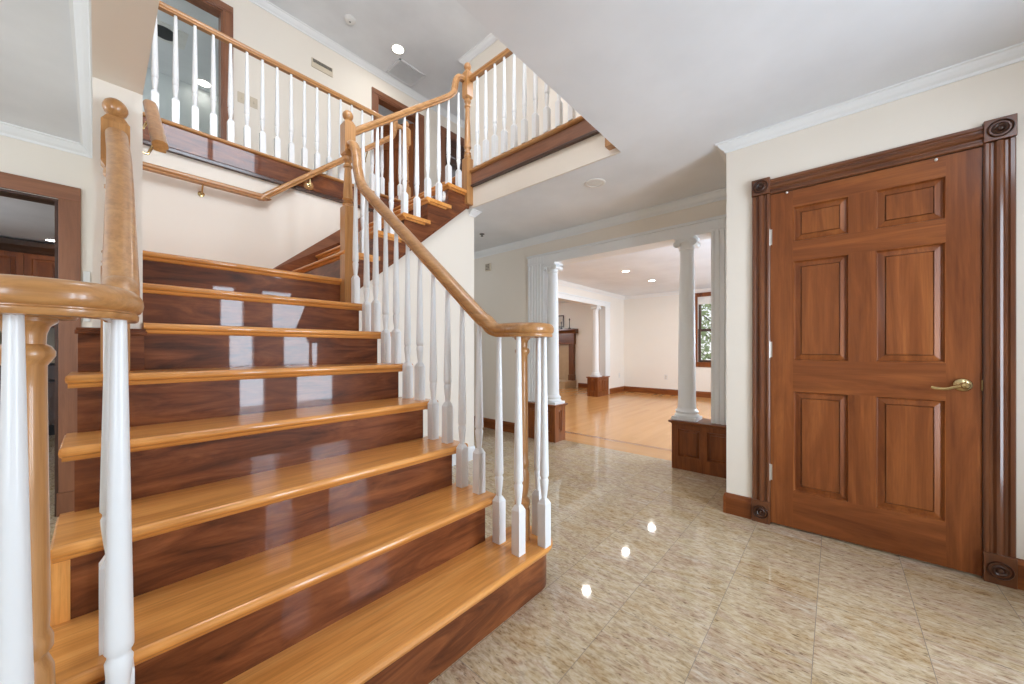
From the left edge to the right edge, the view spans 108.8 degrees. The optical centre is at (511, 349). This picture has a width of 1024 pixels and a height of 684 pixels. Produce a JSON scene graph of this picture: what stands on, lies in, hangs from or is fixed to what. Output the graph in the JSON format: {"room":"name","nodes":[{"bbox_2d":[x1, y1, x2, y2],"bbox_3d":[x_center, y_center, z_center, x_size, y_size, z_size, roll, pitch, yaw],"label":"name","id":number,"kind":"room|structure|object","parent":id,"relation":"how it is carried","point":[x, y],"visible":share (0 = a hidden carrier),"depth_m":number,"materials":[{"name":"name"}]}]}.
{"room":"entrance hall","nodes":[
{"label":"entrance hall","id":0,"kind":"room"},
{"bbox_2d":[91,0,159,328],"bbox_3d":[-1.840,-1.535,1.702,2.788,5.250,0.140,0,0,41],"label":"wall","id":1,"kind":"structure","parent":0,"point":[122,30],"depth_m":1.45,"materials":[{"name":"beige paint"}]},
{"bbox_2d":[69,0,91,155],"bbox_3d":[-1.877,-1.340,1.600,2.708,0.064,0.062,0,0,41],"label":"crown molding","id":2,"kind":"structure","parent":1,"relation":"attached to","point":[80,10],"depth_m":1.71,"materials":[{"name":"white paint"}]},
{"bbox_2d":[74,327,146,371],"bbox_3d":[-1.615,0.001,1.480,0.028,0.173,0.198,0,0,41],"label":"panel","id":3,"kind":"object","parent":1,"relation":"attached to","point":[88,338],"visible":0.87,"depth_m":1.44,"materials":[{"name":"brown wood"}]},
{"bbox_2d":[143,99,168,154],"bbox_3d":[-1.792,-1.120,1.814,0.513,0.446,0.091,0,0,41],"label":"stair handrail","id":4,"kind":"object","parent":1,"relation":"attached to","point":[159,143],"visible":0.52,"depth_m":1.75,"materials":[{"name":"brown wood"}]},
{"bbox_2d":[0,135,359,326],"bbox_3d":[-3.159,-0.299,2.269,0.140,2.778,5.620,0,0,41],"label":"wall","id":5,"kind":"structure","parent":0,"point":[219,225],"depth_m":2.93,"materials":[{"name":"beige paint"}]},
{"bbox_2d":[0,171,80,516],"bbox_3d":[-3.319,0.004,2.089,0.149,2.172,1.131,0,0,41],"label":"door frame","id":6,"kind":"structure","parent":5,"relation":"in","point":[67,204],"depth_m":2.41,"materials":[{"name":"brown wood"}]},
{"bbox_2d":[0,121,91,157],"bbox_3d":[-3.903,-1.340,1.304,0.062,0.064,3.188,0,0,41],"label":"crown molding","id":7,"kind":"structure","parent":5,"relation":"attached to","point":[6,129],"depth_m":2.33,"materials":[{"name":"white paint"}]},
{"bbox_2d":[83,271,89,321],"bbox_3d":[-2.889,-0.360,2.489,0.014,0.340,0.032,0,0,41],"label":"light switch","id":8,"kind":"object","parent":5,"relation":"attached to","point":[86,275],"visible":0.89,"depth_m":2.48,"materials":[{"name":"white plastic"}]},
{"bbox_2d":[143,120,397,200],"bbox_3d":[-1.999,-1.915,3.399,0.104,1.395,2.050,0,0,41],"label":"stair handrail","id":9,"kind":"object","parent":5,"relation":"attached to","point":[304,178],"visible":0.81,"depth_m":3.14,"materials":[{"name":"brown wood"}]},
{"bbox_2d":[143,112,400,211],"bbox_3d":[-2.020,-1.613,3.461,0.100,0.226,2.257,0,0,41],"label":"fascia","id":10,"kind":"object","parent":5,"relation":"attached to","point":[182,140],"visible":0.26,"depth_m":3.12,"materials":[{"name":"brown wood"}]},
{"bbox_2d":[151,1,410,199],"bbox_3d":[-2.005,-2.213,3.501,0.080,0.990,2.335,0,0,41],"label":"balcony balustrade","id":11,"kind":"object","parent":10,"relation":"on","point":[196,24],"visible":0.78,"depth_m":3.23,"materials":[{"name":"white wood"}]},
{"bbox_2d":[143,68,217,136],"bbox_3d":[-4.927,-2.939,4.218,2.430,2.442,3.200,0,0,41],"label":"wall","id":12,"kind":"structure","parent":0,"point":[165,85],"depth_m":5.69,"materials":[{"name":"grey paint"}]},
{"bbox_2d":[148,0,490,123],"bbox_3d":[-2.352,-4.190,4.211,7.500,0.060,9.600,0,0,41],"label":"ceiling","id":13,"kind":"structure","parent":0,"point":[433,34],"depth_m":4.84,"materials":[{"name":"paint"}]},
{"bbox_2d":[157,19,188,49],"bbox_3d":[-4.543,-4.152,4.812,0.380,0.015,0.400,0,0,41],"label":"ceiling speaker","id":14,"kind":"object","parent":13,"relation":"attached to","point":[165,31],"visible":0.61,"depth_m":4.83,"materials":[{"name":"white plastic"}]},
{"bbox_2d":[157,24,172,40],"bbox_3d":[-4.563,-4.149,4.803,0.258,0.009,0.260,0,0,41],"label":"grille","id":15,"kind":"object","parent":14,"relation":"attached to","point":[165,33],"depth_m":4.79,"materials":[{"name":"black metal"}]},
{"bbox_2d":[198,78,209,87],"bbox_3d":[-4.819,-4.156,5.723,0.214,0.008,0.214,0,0,41],"label":"recessed light","id":16,"kind":"object","parent":13,"relation":"in","point":[201,82],"visible":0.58,"depth_m":5.73,"materials":[{"name":"white plastic"}]},
{"bbox_2d":[344,14,355,24],"bbox_3d":[-2.039,-4.139,4.613,0.135,0.041,0.136,0,0,41],"label":"smoke detector","id":17,"kind":"object","parent":13,"relation":"attached to","point":[349,19],"visible":1,"depth_m":4.59,"materials":[{"name":"white plastic"}]},
{"bbox_2d":[391,43,404,54],"bbox_3d":[-1.578,-4.156,5.073,0.194,0.008,0.194,0,0,41],"label":"recessed light","id":18,"kind":"object","parent":13,"relation":"in","point":[398,49],"visible":1,"depth_m":5.07,"materials":[{"name":"white plastic"}]},
{"bbox_2d":[386,58,425,87],"bbox_3d":[-1.597,-4.154,5.519,0.380,0.012,0.440,0,0,41],"label":"ceiling vent","id":19,"kind":"object","parent":13,"relation":"in","point":[401,70],"visible":1,"depth_m":5.51,"materials":[{"name":"metal"}]},
{"bbox_2d":[221,0,464,187],"bbox_3d":[-2.912,-2.939,4.573,0.120,2.442,9.400,0,0,41],"label":"wall","id":20,"kind":"structure","parent":0,"point":[254,27],"depth_m":4.68,"materials":[{"name":"beige paint"}]},
{"bbox_2d":[185,0,232,139],"bbox_3d":[-3.639,-2.802,3.733,0.153,2.167,1.270,0,0,41],"label":"door frame","id":21,"kind":"structure","parent":20,"relation":"in","point":[219,9],"depth_m":4.10,"materials":[{"name":"brown wood"}]},
{"bbox_2d":[238,91,243,103],"bbox_3d":[-3.124,-2.910,4.233,0.014,0.120,0.075,0,0,41],"label":"light switch","id":22,"kind":"object","parent":20,"relation":"attached to","point":[240,94],"visible":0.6,"depth_m":4.23,"materials":[{"name":"beige plastic"}]},
{"bbox_2d":[250,96,257,109],"bbox_3d":[-3.044,-2.910,4.322,0.014,0.120,0.075,0,0,41],"label":"light switch","id":23,"kind":"object","parent":20,"relation":"attached to","point":[253,101],"visible":1,"depth_m":4.32,"materials":[{"name":"beige plastic"}]},
{"bbox_2d":[312,57,332,77],"bbox_3d":[-2.534,-3.770,4.899,0.016,0.120,0.270,0,0,41],"label":"air vent","id":24,"kind":"object","parent":20,"relation":"in","point":[318,65],"visible":1,"depth_m":4.89,"materials":[{"name":"beige plastic"}]},
{"bbox_2d":[249,0,464,128],"bbox_3d":[-2.112,-4.122,5.334,0.073,0.075,7.000,0,0,41],"label":"crown molding","id":25,"kind":"structure","parent":20,"relation":"attached to","point":[266,5],"depth_m":5.07,"materials":[{"name":"white paint"}]},
{"bbox_2d":[372,87,423,195],"bbox_3d":[-1.813,-2.802,5.800,0.153,2.167,0.915,0,0,41],"label":"door frame","id":26,"kind":"structure","parent":20,"relation":"in","point":[378,97],"depth_m":5.94,"materials":[{"name":"brown wood"}]},
{"bbox_2d":[379,124,413,196],"bbox_3d":[-2.008,-2.749,6.116,0.720,2.038,0.103,0,0,3],"label":"open door","id":27,"kind":"structure","parent":26,"relation":"attached to","point":[386,128],"depth_m":6.13,"materials":[{"name":"brown wood"}]},
{"bbox_2d":[440,126,463,182],"bbox_3d":[-0.979,-2.802,6.745,0.153,2.167,0.915,0,0,41],"label":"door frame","id":28,"kind":"structure","parent":20,"relation":"in","point":[453,137],"depth_m":6.40,"materials":[{"name":"brown wood"}]},
{"bbox_2d":[446,138,464,176],"bbox_3d":[-0.993,-2.751,6.757,0.035,2.045,0.695,0,0,41],"label":"closed door","id":29,"kind":"structure","parent":28,"relation":"attached to","point":[453,162],"depth_m":6.67,"materials":[{"name":"brown wood"}]},
{"bbox_2d":[359,209,473,446],"bbox_3d":[-0.848,-0.141,3.202,0.110,2.462,1.297,0,0,41],"label":"wall","id":30,"kind":"structure","parent":0,"point":[452,245],"depth_m":3.35,"materials":[{"name":"beige paint"}]},
{"bbox_2d":[452,446,474,465],"bbox_3d":[-0.781,1.023,3.183,0.016,0.134,1.237,0,0,41],"label":"baseboard","id":31,"kind":"structure","parent":30,"relation":"attached to","point":[471,449],"depth_m":3.58,"materials":[{"name":"white paint"}]},
{"bbox_2d":[469,208,481,217],"bbox_3d":[-0.362,-1.343,3.627,0.056,0.058,0.128,0,0,41],"label":"crown molding","id":32,"kind":"structure","parent":30,"relation":"attached to","point":[472,212],"depth_m":3.61,"materials":[{"name":"white paint"}]},
{"bbox_2d":[0,0,1023,303],"bbox_3d":[-0.904,-1.402,4.868,10.600,0.060,12.500,0,0,41],"label":"ceiling","id":33,"kind":"structure","parent":0,"point":[665,82],"depth_m":1.82,"materials":[{"name":"paint"}]},
{"bbox_2d":[43,238,54,241],"bbox_3d":[-5.773,-1.368,4.611,0.168,0.008,0.168,0,0,41],"label":"recessed light","id":34,"kind":"object","parent":33,"relation":"in","point":[45,239],"visible":0.59,"depth_m":4.58,"materials":[{"name":"white plastic"}]},
{"bbox_2d":[585,178,605,187],"bbox_3d":[0.685,-1.368,3.020,0.168,0.008,0.168,0,0,41],"label":"recessed light","id":35,"kind":"object","parent":33,"relation":"in","point":[596,182],"visible":1,"depth_m":3.01,"materials":[{"name":"white plastic"}]},
{"bbox_2d":[469,40,580,166],"bbox_3d":[0.349,-2.939,5.558,2.120,2.442,4.980,0,0,-8],"label":"wall","id":36,"kind":"structure","parent":0,"point":[497,47],"depth_m":4.79,"materials":[{"name":"beige paint"}]},
{"bbox_2d":[457,33,497,64],"bbox_3d":[0.391,-4.122,4.275,3.073,0.075,0.073,0,0,41],"label":"crown molding","id":37,"kind":"structure","parent":36,"relation":"attached to","point":[490,39],"depth_m":5.02,"materials":[{"name":"white paint"}]},
{"bbox_2d":[469,116,599,186],"bbox_3d":[0.150,-1.644,3.073,1.444,0.164,0.100,0,0,41],"label":"fascia","id":38,"kind":"object","parent":36,"relation":"attached to","point":[578,129],"visible":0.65,"depth_m":3.01,"materials":[{"name":"brown wood"}]},
{"bbox_2d":[469,48,615,166],"bbox_3d":[0.171,-2.087,3.022,1.499,1.353,0.080,0,0,41],"label":"balcony balustrade","id":39,"kind":"object","parent":38,"relation":"on","point":[506,53],"visible":0.57,"depth_m":3.18,"materials":[{"name":"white wood"}]},
{"bbox_2d":[49,387,1023,683],"bbox_3d":[-0.904,1.130,4.868,10.600,0.080,12.500,0,0,41],"label":"floor","id":40,"kind":"structure","parent":0,"point":[649,580],"depth_m":1.62,"materials":[{"name":"tile"}]},
{"bbox_2d":[0,328,54,434],"bbox_3d":[-6.154,0.400,4.641,0.610,1.380,2.010,0,0,41],"label":"base cabinet","id":41,"kind":"object","parent":40,"relation":"on","point":[51,334],"visible":0.02,"depth_m":4.62,"materials":[{"name":"brown wood"}]},
{"bbox_2d":[49,176,552,683],"bbox_3d":[-1.056,-0.344,2.403,2.834,2.868,2.665,0,0,41],"label":"staircase","id":42,"kind":"structure","parent":40,"relation":"on","point":[295,519],"depth_m":1.36,"materials":[{"name":"brown wood"}]},
{"bbox_2d":[0,97,143,683],"bbox_3d":[-1.192,-0.052,1.010,1.247,1.882,0.252,0,0,45],"label":"balustrade","id":43,"kind":"object","parent":42,"relation":"on","point":[29,305],"visible":1,"depth_m":0.66,"materials":[{"name":"brown wood"}]},
{"bbox_2d":[341,62,472,252],"bbox_3d":[-0.813,-1.739,3.103,0.081,2.048,1.229,0,0,41],"label":"balustrade","id":44,"kind":"object","parent":42,"relation":"on","point":[462,178],"visible":0.92,"depth_m":3.19,"materials":[{"name":"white wood"}]},
{"bbox_2d":[340,110,553,556],"bbox_3d":[-0.509,-0.427,2.178,1.773,2.632,0.279,0,0,41],"label":"balustrade","id":45,"kind":"object","parent":42,"relation":"on","point":[350,151],"visible":1,"depth_m":1.90,"materials":[{"name":"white wood"}]},
{"bbox_2d":[528,401,567,442],"bbox_3d":[0.417,0.870,4.495,0.464,0.440,0.268,0,0,41],"label":"pedestal","id":46,"kind":"object","parent":40,"relation":"on","point":[556,413],"visible":0.69,"depth_m":4.36,"materials":[{"name":"brown wood"}]},
{"bbox_2d":[542,261,564,404],"bbox_3d":[0.492,-0.193,4.428,0.212,1.685,0.212,0,0,41],"label":"column","id":47,"kind":"structure","parent":46,"relation":"on","point":[552,268],"depth_m":4.37,"materials":[{"name":"white paint"}]},
{"bbox_2d":[559,328,577,388],"bbox_3d":[1.027,0.247,10.847,1.780,1.685,0.620,0,0,41],"label":"fireplace","id":48,"kind":"object","parent":40,"relation":"on","point":[567,377],"visible":0.38,"depth_m":10.57,"materials":[{"name":"brown wood"}]},
{"bbox_2d":[558,315,563,327],"bbox_3d":[1.408,-0.830,10.901,0.320,0.360,0.026,0,0,41],"label":"picture frame","id":49,"kind":"object","parent":48,"relation":"on","point":[560,317],"visible":0.59,"depth_m":10.86,"materials":[{"name":"brown wood"}]},
{"bbox_2d":[559,328,577,333],"bbox_3d":[1.174,-0.527,10.983,1.740,0.135,0.220,0,0,41],"label":"shelf","id":50,"kind":"object","parent":48,"relation":"attached to","point":[573,330],"depth_m":10.51,"materials":[{"name":"brown wood"}]},
{"bbox_2d":[586,376,609,396],"bbox_3d":[2.044,0.865,8.698,0.318,0.450,0.594,0,0,41],"label":"pedestal","id":51,"kind":"object","parent":40,"relation":"on","point":[596,386],"visible":0.9,"depth_m":8.53,"materials":[{"name":"brown wood"}]},
{"bbox_2d":[590,305,601,376],"bbox_3d":[1.970,-0.193,8.613,0.212,1.665,0.212,0,0,41],"label":"column","id":52,"kind":"structure","parent":51,"relation":"on","point":[595,369],"depth_m":8.55,"materials":[{"name":"white paint"}]},
{"bbox_2d":[668,418,725,477],"bbox_3d":[1.754,0.870,3.314,0.559,0.440,0.308,0,0,41],"label":"pedestal","id":53,"kind":"object","parent":40,"relation":"on","point":[699,446],"visible":0.67,"depth_m":3.23,"materials":[{"name":"brown wood"}]},
{"bbox_2d":[671,235,701,421],"bbox_3d":[1.633,-0.193,3.421,0.212,1.685,0.212,0,0,41],"label":"column","id":54,"kind":"structure","parent":53,"relation":"on","point":[686,410],"depth_m":3.36,"materials":[{"name":"white paint"}]},
{"bbox_2d":[469,133,620,208],"bbox_3d":[-0.581,-1.545,2.212,1.580,0.346,2.291,0,0,41],"label":"wall","id":55,"kind":"structure","parent":0,"point":[590,150],"depth_m":2.97,"materials":[{"name":"beige paint"}]},
{"bbox_2d":[558,285,623,387],"bbox_3d":[1.099,-0.141,7.628,0.150,2.462,5.350,0,0,41],"label":"wall","id":56,"kind":"structure","parent":0,"point":[616,305],"depth_m":9.18,"materials":[{"name":"beige paint"}]},
{"bbox_2d":[558,291,610,375],"bbox_3d":[1.042,-0.250,7.559,0.215,1.800,3.910,0,0,41],"label":"trim","id":57,"kind":"structure","parent":56,"relation":"attached to","point":[562,296],"depth_m":8.74,"materials":[{"name":"white paint"}]},
{"bbox_2d":[558,280,624,299],"bbox_3d":[1.183,-1.334,7.554,0.073,0.075,5.350,0,0,41],"label":"crown molding","id":58,"kind":"structure","parent":56,"relation":"attached to","point":[560,282],"depth_m":8.17,"materials":[{"name":"white paint"}]},
{"bbox_2d":[605,302,609,375],"bbox_3d":[2.315,-0.255,8.868,0.030,1.790,0.252,0,0,41],"label":"pilaster","id":59,"kind":"object","parent":56,"relation":"attached to","point":[607,308],"visible":0.91,"depth_m":8.85,"materials":[{"name":"white paint"}]},
{"bbox_2d":[609,386,623,393],"bbox_3d":[2.661,1.023,9.270,0.016,0.134,0.820,0,0,41],"label":"baseboard","id":60,"kind":"structure","parent":56,"relation":"attached to","point":[616,389],"depth_m":9.22,"materials":[{"name":"brown wood"}]},
{"bbox_2d":[474,199,725,422],"bbox_3d":[0.415,-0.141,4.549,7.800,2.462,0.170,0,0,41],"label":"wall","id":61,"kind":"structure","parent":0,"point":[501,292],"depth_m":4.82,"materials":[{"name":"beige paint"}]},
{"bbox_2d":[485,263,490,270],"bbox_3d":[-0.332,-1.140,5.077,0.100,0.100,0.028,0,0,41],"label":"door chime","id":62,"kind":"object","parent":61,"relation":"attached to","point":[487,266],"visible":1,"depth_m":5.06,"materials":[{"name":"beige plastic"}]},
{"bbox_2d":[474,416,514,432],"bbox_3d":[-1.145,1.023,5.803,3.600,0.134,0.016,0,0,41],"label":"baseboard","id":63,"kind":"structure","parent":61,"relation":"attached to","point":[487,422],"depth_m":4.99,"materials":[{"name":"brown wood"}]},
{"bbox_2d":[527,256,543,401],"bbox_3d":[0.293,-0.250,4.524,0.252,1.800,0.030,0,0,41],"label":"pilaster","id":64,"kind":"object","parent":61,"relation":"attached to","point":[535,273],"visible":0.53,"depth_m":4.53,"materials":[{"name":"white paint"}]},
{"bbox_2d":[474,188,725,258],"bbox_3d":[-0.282,-1.336,5.005,5.952,0.072,0.070,0,0,41],"label":"crown molding","id":65,"kind":"structure","parent":61,"relation":"attached to","point":[717,195],"depth_m":3.80,"materials":[{"name":"white paint"}]},
{"bbox_2d":[527,214,725,322],"bbox_3d":[1.120,-0.250,3.924,2.295,1.820,0.235,0,0,41],"label":"trim","id":66,"kind":"structure","parent":61,"relation":"attached to","point":[661,237],"depth_m":3.76,"materials":[{"name":"white paint"}]},
{"bbox_2d":[710,218,725,424],"bbox_3d":[1.840,-0.250,3.158,0.234,1.800,0.030,0,0,41],"label":"pilaster","id":67,"kind":"object","parent":61,"relation":"attached to","point":[718,238],"visible":0.55,"depth_m":3.19,"materials":[{"name":"white paint"}]},
{"bbox_2d":[558,292,710,391],"bbox_3d":[3.088,-0.141,9.540,10.400,2.462,0.150,0,0,41],"label":"wall","id":68,"kind":"structure","parent":0,"point":[651,324],"depth_m":9.22,"materials":[{"name":"beige paint"}]},
{"bbox_2d":[578,383,586,387],"bbox_3d":[2.351,1.023,10.080,1.220,0.134,0.016,0,0,41],"label":"baseboard","id":69,"kind":"structure","parent":68,"relation":"attached to","point":[580,385],"depth_m":10.38,"materials":[{"name":"brown wood"}]},
{"bbox_2d":[624,386,710,397],"bbox_3d":[4.926,1.023,7.806,5.350,0.134,0.016,0,0,41],"label":"baseboard","id":70,"kind":"structure","parent":68,"relation":"attached to","point":[626,388],"depth_m":8.96,"materials":[{"name":"brown wood"}]},
{"bbox_2d":[624,288,710,299],"bbox_3d":[4.907,-1.334,7.785,5.350,0.075,0.073,0,0,41],"label":"crown molding","id":71,"kind":"structure","parent":68,"relation":"attached to","point":[704,289],"depth_m":8.91,"materials":[{"name":"white paint"}]},
{"bbox_2d":[695,292,710,366],"bbox_3d":[4.559,-0.445,8.184,0.940,1.690,0.145,0,0,41],"label":"window","id":72,"kind":"structure","parent":68,"relation":"in","point":[700,298],"depth_m":8.39,"materials":[{"name":"brown wood"}]},
{"bbox_2d":[698,296,710,304],"bbox_3d":[4.548,-1.115,8.171,0.740,0.170,0.030,0,0,41],"label":"shade","id":73,"kind":"object","parent":72,"relation":"attached to","point":[701,299],"depth_m":8.31,"materials":[{"name":"white fabric"}]},
{"bbox_2d":[726,61,1023,559],"bbox_3d":[2.206,-0.141,1.854,1.948,2.462,0.120,0,0,41],"label":"wall","id":74,"kind":"structure","parent":0,"point":[965,104],"depth_m":2.08,"materials":[{"name":"beige paint"}]},
{"bbox_2d":[715,42,1023,152],"bbox_3d":[2.089,-1.343,1.840,1.904,0.058,0.056,0,0,41],"label":"crown molding","id":75,"kind":"structure","parent":74,"relation":"attached to","point":[1012,54],"depth_m":1.93,"materials":[{"name":"white paint"}]},
{"bbox_2d":[726,492,1023,589],"bbox_3d":[2.123,1.023,1.836,1.848,0.134,0.016,0,0,41],"label":"baseboard","id":76,"kind":"structure","parent":74,"relation":"attached to","point":[737,505],"depth_m":2.38,"materials":[{"name":"brown wood"}]},
{"bbox_2d":[769,147,982,575],"bbox_3d":[1.912,0.058,2.006,0.837,2.040,0.101,0,0,41],"label":"door","id":77,"kind":"structure","parent":74,"relation":"in","point":[875,343],"depth_m":1.96,"materials":[{"name":"brown wood"}]},
{"bbox_2d":[752,113,1017,588],"bbox_3d":[1.925,0.009,2.016,1.021,2.163,0.070,0,0,41],"label":"door frame","id":78,"kind":"structure","parent":74,"relation":"attached to","point":[996,137],"depth_m":1.72,"materials":[{"name":"brown wood"}]},
{"bbox_3d":[2.399,-0.141,2.224,1.748,2.462,0.690,0,0,41],"label":"wall","id":79,"kind":"structure","parent":0,"visible":0},
{"bbox_2d":[715,145,725,162],"bbox_3d":[1.665,-1.343,2.755,0.056,0.058,0.866,0,0,41],"label":"crown molding","id":80,"kind":"structure","parent":79,"relation":"attached to","point":[721,152],"depth_m":2.52,"materials":[{"name":"white paint"}]},
{"bbox_2d":[723,492,725,512],"bbox_3d":[1.660,1.023,2.719,0.016,0.134,0.726,0,0,41],"label":"baseboard","id":81,"kind":"structure","parent":79,"relation":"attached to","point":[724,495],"depth_m":2.45,"materials":[{"name":"brown wood"}]},
{"label":"outside","id":82,"kind":"structure","parent":0,"visible":0},
{"bbox_3d":[10.824,1.815,16.790,22.000,0.050,20.500,0,0,41],"label":"ground","id":83,"kind":"structure","parent":82,"visible":0},
{"bbox_2d":[701,304,710,359],"bbox_3d":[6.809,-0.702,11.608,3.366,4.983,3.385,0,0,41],"label":"tree","id":84,"kind":"object","parent":83,"relation":"on","point":[706,349],"visible":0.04,"depth_m":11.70,"materials":[{"name":"green plant"}]},
{"bbox_3d":[-4.794,-0.141,3.666,4.160,2.462,5.550,0,0,41],"label":"wall","id":85,"kind":"structure","parent":0,"visible":0},
{"bbox_2d":[0,237,54,327],"bbox_3d":[-6.220,-0.820,4.686,0.468,1.060,0.670,0,0,41],"label":"upper cabinet","id":86,"kind":"object","parent":85,"relation":"attached to","point":[17,257],"visible":0.28,"depth_m":4.59,"materials":[{"name":"brown wood"}]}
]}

